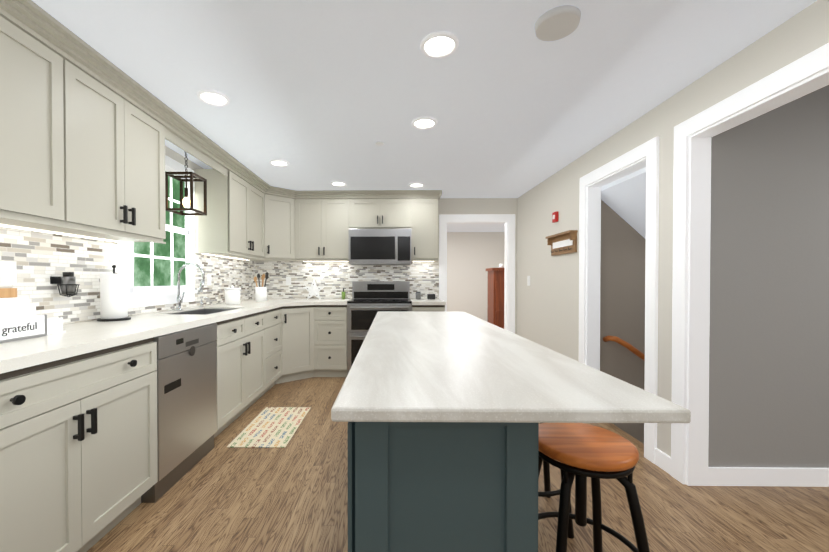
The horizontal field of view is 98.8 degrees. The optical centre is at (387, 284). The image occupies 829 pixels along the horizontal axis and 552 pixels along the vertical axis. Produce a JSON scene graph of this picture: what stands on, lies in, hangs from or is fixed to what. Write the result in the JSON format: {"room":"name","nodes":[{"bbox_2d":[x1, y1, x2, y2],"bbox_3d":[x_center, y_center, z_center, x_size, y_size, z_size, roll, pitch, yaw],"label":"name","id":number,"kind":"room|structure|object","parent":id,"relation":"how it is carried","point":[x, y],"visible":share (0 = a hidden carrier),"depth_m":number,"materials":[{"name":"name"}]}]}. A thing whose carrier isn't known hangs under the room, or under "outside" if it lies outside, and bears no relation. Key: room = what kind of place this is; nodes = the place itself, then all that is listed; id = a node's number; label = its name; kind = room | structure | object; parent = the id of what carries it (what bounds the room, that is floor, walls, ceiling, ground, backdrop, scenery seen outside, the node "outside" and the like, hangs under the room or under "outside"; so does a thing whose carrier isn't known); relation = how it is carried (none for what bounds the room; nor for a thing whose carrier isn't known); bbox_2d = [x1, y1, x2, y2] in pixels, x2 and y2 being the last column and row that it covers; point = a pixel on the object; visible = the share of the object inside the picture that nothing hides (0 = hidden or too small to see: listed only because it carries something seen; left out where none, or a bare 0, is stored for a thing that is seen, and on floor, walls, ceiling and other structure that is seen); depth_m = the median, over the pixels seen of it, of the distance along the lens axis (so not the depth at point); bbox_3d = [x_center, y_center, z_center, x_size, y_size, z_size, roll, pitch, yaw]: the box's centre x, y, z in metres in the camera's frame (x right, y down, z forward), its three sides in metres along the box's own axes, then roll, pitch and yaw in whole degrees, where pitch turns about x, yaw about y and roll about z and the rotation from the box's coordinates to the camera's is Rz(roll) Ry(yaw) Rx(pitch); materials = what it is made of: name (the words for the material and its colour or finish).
{"room":"kitchen","nodes":[
{"label":"kitchen","id":0,"kind":"room"},
{"bbox_2d":[68,146,249,323],"bbox_3d":[-1.901,0.019,0.903,0.100,2.270,8.060,0,1,1],"label":"wall","id":1,"kind":"structure","parent":0,"point":[174,155],"depth_m":3.10,"materials":[{"name":"white paint"}]},
{"bbox_2d":[0,0,83,231],"bbox_3d":[-1.670,-0.694,1.275,0.348,0.850,0.848,0,1,1],"label":"upper cabinet","id":2,"kind":"object","parent":1,"relation":"attached to","point":[42,125],"depth_m":1.53,"materials":[{"name":"beige wood"}]},
{"bbox_2d":[44,48,167,243],"bbox_3d":[-1.661,-0.701,1.974,0.348,0.850,0.791,0,1,1],"label":"upper cabinet","id":3,"kind":"object","parent":1,"relation":"attached to","point":[86,130],"depth_m":1.97,"materials":[{"name":"beige wood"}]},
{"bbox_2d":[0,226,255,323],"bbox_3d":[-1.835,-0.054,1.896,0.006,0.563,5.850,0,1,1],"label":"backsplash","id":4,"kind":"structure","parent":1,"relation":"attached to","point":[40,258],"depth_m":2.10,"materials":[{"name":"tile"}]},
{"bbox_2d":[0,261,16,284],"bbox_3d":[-1.831,-0.054,1.711,0.004,0.114,0.070,0,1,1],"label":"electrical outlet","id":5,"kind":"object","parent":4,"relation":"attached to","point":[8,272],"visible":1,"depth_m":1.71,"materials":[{"name":"white plastic"}]},
{"bbox_2d":[50,272,79,296],"bbox_3d":[-1.778,0.003,1.971,0.102,0.139,0.100,0,1,1],"label":"wire basket","id":6,"kind":"object","parent":4,"relation":"attached to","point":[66,282],"visible":1,"depth_m":1.95,"materials":[{"name":"black metal"}]},
{"bbox_2d":[207,274,210,284],"bbox_3d":[-1.806,-0.043,3.591,0.004,0.114,0.070,0,1,1],"label":"electrical outlet","id":7,"kind":"object","parent":4,"relation":"attached to","point":[208,279],"visible":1,"depth_m":3.58,"materials":[{"name":"white plastic"}]},
{"bbox_2d":[118,155,197,307],"bbox_3d":[-1.799,-0.438,2.839,0.037,1.205,0.925,0,1,1],"label":"window","id":8,"kind":"structure","parent":1,"relation":"in","point":[150,269],"depth_m":2.91,"materials":[{"name":"white wood"}]},
{"bbox_2d":[192,160,267,259],"bbox_3d":[-1.615,-0.720,3.773,0.392,0.850,0.950,0,1,1],"label":"upper cabinet","id":9,"kind":"object","parent":1,"relation":"attached to","point":[235,224],"depth_m":3.35,"materials":[{"name":"beige wood"}]},
{"bbox_2d":[248,184,299,261],"bbox_3d":[-1.457,-0.727,4.474,0.691,0.850,0.668,0,1,1],"label":"upper cabinet","id":10,"kind":"object","parent":1,"relation":"attached to","point":[283,204],"depth_m":4.36,"materials":[{"name":"beige wood"}]},
{"bbox_2d":[32,0,816,231],"bbox_3d":[1.530,-1.157,2.466,6.920,0.050,11.300,0,1,1],"label":"ceiling","id":11,"kind":"structure","parent":0,"point":[322,95],"depth_m":1.91,"materials":[{"name":"white paint"}]},
{"bbox_2d":[165,151,206,215],"bbox_3d":[-1.625,-0.855,2.860,0.218,0.562,0.218,0,1,1],"label":"pendant light","id":12,"kind":"object","parent":11,"relation":"hanging from","point":[186,202],"visible":0.88,"depth_m":2.85,"materials":[{"name":"brown metal"}]},
{"bbox_2d":[197,89,229,105],"bbox_3d":[-1.050,-1.125,2.140,0.180,0.021,0.180,0,1,1],"label":"recessed light","id":13,"kind":"object","parent":11,"relation":"in","point":[213,97],"visible":1,"depth_m":2.13,"materials":[{"name":"white"}]},
{"bbox_2d":[269,159,288,166],"bbox_3d":[-1.016,-1.137,3.324,0.180,0.021,0.180,0,1,1],"label":"recessed light","id":14,"kind":"object","parent":11,"relation":"in","point":[279,162],"visible":0.9,"depth_m":3.31,"materials":[{"name":"white plastic"}]},
{"bbox_2d":[331,181,345,185],"bbox_3d":[-0.560,-1.144,4.034,0.180,0.021,0.180,0,1,1],"label":"recessed light","id":15,"kind":"object","parent":11,"relation":"in","point":[337,183],"visible":0.88,"depth_m":4.03,"materials":[{"name":"white plastic"}]},
{"bbox_2d":[375,141,383,145],"bbox_3d":[-0.065,-1.130,2.857,0.070,0.012,0.070,0,1,1],"label":"ceiling sensor","id":16,"kind":"object","parent":11,"relation":"attached to","point":[379,143],"visible":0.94,"depth_m":2.85,"materials":[{"name":"white plastic"}]},
{"bbox_2d":[409,182,424,187],"bbox_3d":[0.334,-1.145,4.092,0.180,0.021,0.180,0,1,1],"label":"recessed light","id":17,"kind":"object","parent":11,"relation":"in","point":[416,185],"visible":0.83,"depth_m":4.08,"materials":[{"name":"white"}]},
{"bbox_2d":[412,116,436,128],"bbox_3d":[0.257,-1.128,2.480,0.180,0.021,0.180,0,1,1],"label":"recessed light","id":18,"kind":"object","parent":11,"relation":"in","point":[425,122],"visible":1,"depth_m":2.47,"materials":[{"name":"white plastic"}]},
{"bbox_2d":[420,31,458,58],"bbox_3d":[0.241,-1.119,1.661,0.180,0.021,0.180,0,1,1],"label":"recessed light","id":19,"kind":"object","parent":11,"relation":"in","point":[439,44],"visible":0.98,"depth_m":1.65,"materials":[{"name":"white"}]},
{"bbox_2d":[534,5,580,40],"bbox_3d":[0.724,-1.108,1.515,0.180,0.028,0.180,0,1,1],"label":"smoke detector","id":20,"kind":"object","parent":11,"relation":"attached to","point":[557,23],"visible":1,"depth_m":1.49,"materials":[{"name":"white plastic"}]},
{"bbox_2d":[87,377,828,551],"bbox_3d":[1.530,1.178,2.490,6.920,0.080,11.300,0,1,1],"label":"floor","id":21,"kind":"structure","parent":0,"point":[291,496],"depth_m":1.82,"materials":[{"name":"brown wood"}]},
{"bbox_2d":[0,337,157,551],"bbox_3d":[-1.524,0.713,1.369,0.638,0.874,0.964,0,1,1],"label":"base cabinet","id":22,"kind":"object","parent":21,"relation":"on","point":[78,456],"depth_m":1.37,"materials":[{"name":"beige wood"}]},
{"bbox_2d":[0,299,445,373],"bbox_3d":[-0.592,0.339,1.933,2.486,0.220,5.748,0,1,1],"label":"countertop","id":23,"kind":"structure","parent":22,"relation":"on","point":[76,339],"depth_m":1.83,"materials":[{"name":"stone"}]},
{"bbox_2d":[0,288,46,342],"bbox_3d":[-1.573,0.125,1.470,0.102,0.215,0.230,0,1,1],"label":"organizer box","id":24,"kind":"object","parent":23,"relation":"on","point":[20,319],"visible":1,"depth_m":1.49,"materials":[{"name":"white wood"}]},
{"bbox_2d":[47,317,64,334],"bbox_3d":[-1.566,0.196,1.655,0.040,0.070,0.090,0,1,1],"label":"note card","id":25,"kind":"object","parent":23,"relation":"on","point":[54,325],"visible":0.64,"depth_m":1.66,"materials":[{"name":"white paper"}]},
{"bbox_2d":[97,265,130,321],"bbox_3d":[-1.714,0.051,2.221,0.170,0.347,0.170,0,1,1],"label":"paper towel holder","id":26,"kind":"object","parent":23,"relation":"on","point":[113,296],"visible":0.98,"depth_m":2.17,"materials":[{"name":"white paper"}]},
{"bbox_2d":[175,263,204,310],"bbox_3d":[-1.633,0.020,2.941,0.248,0.395,0.079,0,1,1],"label":"faucet","id":27,"kind":"object","parent":23,"relation":"on","point":[179,299],"visible":1,"depth_m":2.92,"materials":[{"name":"silver metal"}]},
{"bbox_2d":[171,309,233,314],"bbox_3d":[-1.509,0.334,2.931,0.390,0.208,0.680,0,1,1],"label":"sink basin","id":28,"kind":"object","parent":23,"relation":"in","point":[188,311],"depth_m":3.15,"materials":[{"name":"silver metal"}]},
{"bbox_2d":[224,286,240,304],"bbox_3d":[-1.615,0.112,3.690,0.156,0.195,0.156,0,1,1],"label":"canister","id":29,"kind":"object","parent":23,"relation":"on","point":[232,295],"visible":1,"depth_m":3.63,"materials":[{"name":"white ceramic"}]},
{"bbox_2d":[254,272,268,301],"bbox_3d":[-1.497,0.030,4.224,0.159,0.349,0.143,0,1,1],"label":"utensil crock","id":30,"kind":"object","parent":23,"relation":"on","point":[260,294],"visible":1,"depth_m":4.18,"materials":[{"name":"white ceramic"}]},
{"bbox_2d":[304,279,323,298],"bbox_3d":[-0.972,0.068,4.654,0.276,0.262,0.066,0,1,1],"label":"decor","id":31,"kind":"object","parent":23,"relation":"on","point":[314,289],"visible":1,"depth_m":4.63,"materials":[{"name":"white ceramic"}]},
{"bbox_2d":[416,292,420,298],"bbox_3d":[0.398,0.150,4.644,0.068,0.100,0.070,0,1,1],"label":"jar","id":32,"kind":"object","parent":23,"relation":"on","point":[418,295],"visible":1,"depth_m":4.61,"materials":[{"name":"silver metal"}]},
{"bbox_2d":[427,294,434,298],"bbox_3d":[0.568,0.165,4.633,0.100,0.070,0.060,0,1,1],"label":"clock","id":33,"kind":"object","parent":23,"relation":"on","point":[430,296],"visible":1,"depth_m":4.60,"materials":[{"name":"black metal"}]},
{"bbox_2d":[141,323,216,502],"bbox_3d":[-1.506,0.705,2.164,0.638,0.872,0.618,0,1,1],"label":"dishwasher","id":34,"kind":"object","parent":21,"relation":"on","point":[186,370],"visible":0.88,"depth_m":2.08,"materials":[{"name":"silver metal"}]},
{"bbox_2d":[214,337,251,437],"bbox_3d":[-1.505,0.792,2.793,0.638,0.685,0.410,0,1,1],"label":"base cabinet","id":35,"kind":"object","parent":21,"relation":"on","point":[234,370],"depth_m":2.73,"materials":[{"name":"beige wood"}]},
{"bbox_2d":[217,329,259,403],"bbox_3d":[-1.502,0.789,3.085,0.638,0.685,0.398,0,1,1],"label":"base cabinet","id":36,"kind":"object","parent":21,"relation":"on","point":[253,335],"depth_m":3.14,"materials":[{"name":"beige wood"}]},
{"bbox_2d":[216,306,287,396],"bbox_3d":[-1.475,0.689,3.636,0.676,0.874,0.708,0,1,1],"label":"base cabinet","id":37,"kind":"object","parent":21,"relation":"on","point":[272,324],"depth_m":3.59,"materials":[{"name":"beige wood"}]},
{"bbox_2d":[227,407,310,447],"bbox_3d":[-0.911,1.129,2.846,0.410,0.008,0.770,0,1,1],"label":"kitchen rug","id":38,"kind":"object","parent":21,"relation":"on","point":[271,427],"visible":1,"depth_m":2.77,"materials":[{"name":"beige fabric"}]},
{"bbox_2d":[288,305,315,381],"bbox_3d":[-1.335,0.681,4.380,0.938,0.874,0.882,0,1,1],"label":"base cabinet","id":39,"kind":"object","parent":21,"relation":"on","point":[301,319],"depth_m":4.10,"materials":[{"name":"beige wood"}]},
{"bbox_2d":[316,305,346,376],"bbox_3d":[-0.699,0.680,4.477,0.441,0.874,0.670,0,1,1],"label":"base cabinet","id":40,"kind":"object","parent":21,"relation":"on","point":[331,320],"depth_m":4.18,"materials":[{"name":"beige wood"}]},
{"bbox_2d":[347,281,411,374],"bbox_3d":[-0.095,0.543,4.442,0.760,1.150,0.686,0,1,1],"label":"range","id":41,"kind":"object","parent":21,"relation":"on","point":[368,301],"visible":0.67,"depth_m":4.16,"materials":[{"name":"silver metal"}]},
{"bbox_2d":[412,305,444,310],"bbox_3d":[0.483,0.680,4.478,0.386,0.874,0.638,0,1,1],"label":"base cabinet","id":42,"kind":"object","parent":21,"relation":"on","point":[414,307],"depth_m":4.16,"materials":[{"name":"beige wood"}]},
{"bbox_2d":[486,268,503,328],"bbox_3d":[2.114,0.401,6.574,0.480,1.390,0.462,0,1,1],"label":"hutch","id":43,"kind":"object","parent":21,"relation":"on","point":[495,311],"visible":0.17,"depth_m":6.37,"materials":[{"name":"brown wood"}]},
{"bbox_2d":[331,311,690,551],"bbox_3d":[0.247,0.688,1.772,0.707,0.915,2.160,0,1,1],"label":"kitchen island","id":44,"kind":"object","parent":21,"relation":"on","point":[443,414],"visible":1,"depth_m":0.75,"materials":[{"name":"painted wood"},{"name":"white stone"}]},
{"bbox_2d":[538,423,573,538],"bbox_3d":[0.696,0.841,1.777,0.414,0.612,0.414,0,1,1],"label":"stool","id":45,"kind":"object","parent":21,"relation":"on","point":[548,493],"visible":0.04,"depth_m":1.61,"materials":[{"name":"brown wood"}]},
{"bbox_2d":[538,423,649,551],"bbox_3d":[0.679,0.847,1.248,0.414,0.612,0.414,0,1,1],"label":"stool","id":46,"kind":"object","parent":21,"relation":"on","point":[584,451],"visible":0.85,"depth_m":1.17,"materials":[{"name":"brown wood"}]},
{"bbox_2d":[447,232,504,320],"bbox_3d":[1.554,-0.056,8.178,7.020,2.270,0.100,0,1,1],"label":"wall","id":47,"kind":"structure","parent":0,"point":[472,257],"depth_m":8.11,"materials":[{"name":"white paint"}]},
{"bbox_2d":[438,198,516,333],"bbox_3d":[-0.024,-0.021,4.853,3.750,2.270,0.110,0,1,1],"label":"wall","id":48,"kind":"structure","parent":0,"point":[456,206],"depth_m":4.77,"materials":[{"name":"white paint"}]},
{"bbox_2d":[292,190,351,261],"bbox_3d":[-0.853,-0.729,4.605,0.738,0.850,0.389,0,1,1],"label":"upper cabinet","id":49,"kind":"object","parent":48,"relation":"attached to","point":[325,215],"depth_m":4.46,"materials":[{"name":"beige wood"}]},
{"bbox_2d":[256,257,438,298],"bbox_3d":[-0.541,-0.084,4.800,2.457,0.563,0.007,0,1,1],"label":"backsplash","id":50,"kind":"structure","parent":48,"relation":"attached to","point":[423,277],"depth_m":4.80,"materials":[{"name":"tile"}]},
{"bbox_2d":[286,277,290,284],"bbox_3d":[-1.345,-0.043,4.806,0.070,0.115,0.004,0,1,1],"label":"electrical outlet","id":51,"kind":"object","parent":50,"relation":"attached to","point":[288,280],"visible":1,"depth_m":4.80,"materials":[{"name":"white plastic"}]},
{"bbox_2d":[348,228,411,264],"bbox_3d":[-0.094,-0.470,4.561,0.777,0.428,0.448,0,1,1],"label":"microwave","id":52,"kind":"object","parent":48,"relation":"attached to","point":[366,246],"depth_m":4.37,"materials":[{"name":"silver metal"}]},
{"bbox_2d":[352,192,411,227],"bbox_3d":[-0.094,-0.925,4.614,0.781,0.457,0.348,0,1,1],"label":"upper cabinet","id":53,"kind":"object","parent":48,"relation":"attached to","point":[369,209],"depth_m":4.44,"materials":[{"name":"beige wood"}]},
{"bbox_2d":[412,192,439,261],"bbox_3d":[0.467,-0.729,4.609,0.341,0.850,0.348,0,1,1],"label":"upper cabinet","id":54,"kind":"object","parent":48,"relation":"attached to","point":[424,204],"depth_m":4.44,"materials":[{"name":"beige wood"}]},
{"bbox_2d":[439,214,514,333],"bbox_3d":[1.200,0.090,4.830,1.016,2.048,0.129,0,1,1],"label":"door frame","id":55,"kind":"structure","parent":48,"relation":"attached to","point":[507,219],"depth_m":4.76,"materials":[{"name":"white wood"}]},
{"bbox_2d":[600,200,645,443],"bbox_3d":[3.414,1.296,3.192,3.170,4.870,0.110,0,1,1],"label":"wall","id":56,"kind":"structure","parent":0,"point":[622,284],"depth_m":3.14,"materials":[{"name":"beige paint"}]},
{"bbox_2d":[603,335,644,360],"bbox_3d":[3.348,1.472,3.096,2.887,2.046,0.102,0,1,1],"label":"stair handrail","id":57,"kind":"object","parent":56,"relation":"attached to","point":[633,349],"visible":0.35,"depth_m":3.06,"materials":[{"name":"brown wood"}]},
{"bbox_2d":[601,167,645,238],"bbox_3d":[3.404,0.587,2.675,3.158,2.922,0.906,0,1,1],"label":"ceiling slope","id":58,"kind":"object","parent":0,"point":[624,197],"visible":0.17,"depth_m":2.90,"materials":[{"name":"white paint"}]},
{"bbox_2d":[517,0,828,456],"bbox_3d":[1.744,0.020,0.850,0.110,2.270,7.850,0,1,1],"label":"wall","id":59,"kind":"structure","parent":0,"point":[548,307],"depth_m":2.36,"materials":[{"name":"white paint"}]},
{"bbox_2d":[527,276,529,285],"bbox_3d":[1.729,-0.041,4.355,0.010,0.120,0.080,0,1,1],"label":"switch plate","id":60,"kind":"object","parent":59,"relation":"attached to","point":[528,280],"visible":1,"depth_m":4.36,"materials":[{"name":"white plastic"}]},
{"bbox_2d":[552,211,558,222],"bbox_3d":[1.708,-0.684,3.619,0.034,0.100,0.080,0,1,1],"label":"fire alarm","id":61,"kind":"object","parent":59,"relation":"attached to","point":[554,217],"visible":1,"depth_m":3.59,"materials":[{"name":"red plastic"}]},
{"bbox_2d":[546,230,577,255],"bbox_3d":[1.685,-0.391,3.462,0.074,0.198,0.500,0,1,1],"label":"shelf","id":62,"kind":"object","parent":59,"relation":"attached to","point":[565,242],"visible":1,"depth_m":3.42,"materials":[{"name":"brown wood"}]},
{"bbox_2d":[579,136,658,463],"bbox_3d":[1.759,0.102,2.695,0.129,2.068,0.916,0,1,1],"label":"door frame","id":63,"kind":"structure","parent":59,"relation":"attached to","point":[646,155],"depth_m":2.66,"materials":[{"name":"white wood"}]},
{"bbox_2d":[671,43,828,485],"bbox_3d":[1.738,0.119,1.070,0.129,2.068,2.063,0,1,1],"label":"door frame","id":64,"kind":"structure","parent":59,"relation":"attached to","point":[798,78],"depth_m":2.00,"materials":[{"name":"white wood"}]},
{"bbox_2d":[708,85,828,467],"bbox_3d":[3.390,1.307,2.116,3.150,4.870,0.223,0,1,1],"label":"wall","id":65,"kind":"structure","parent":0,"point":[769,334],"depth_m":1.99,"materials":[{"name":"grey paint"}]},
{"bbox_2d":[708,467,828,486],"bbox_3d":[3.399,1.093,1.995,3.169,0.100,0.014,0,1,1],"label":"baseboard","id":66,"kind":"structure","parent":65,"relation":"attached to","point":[765,476],"depth_m":2.00,"materials":[{"name":"white wood"}]}
]}

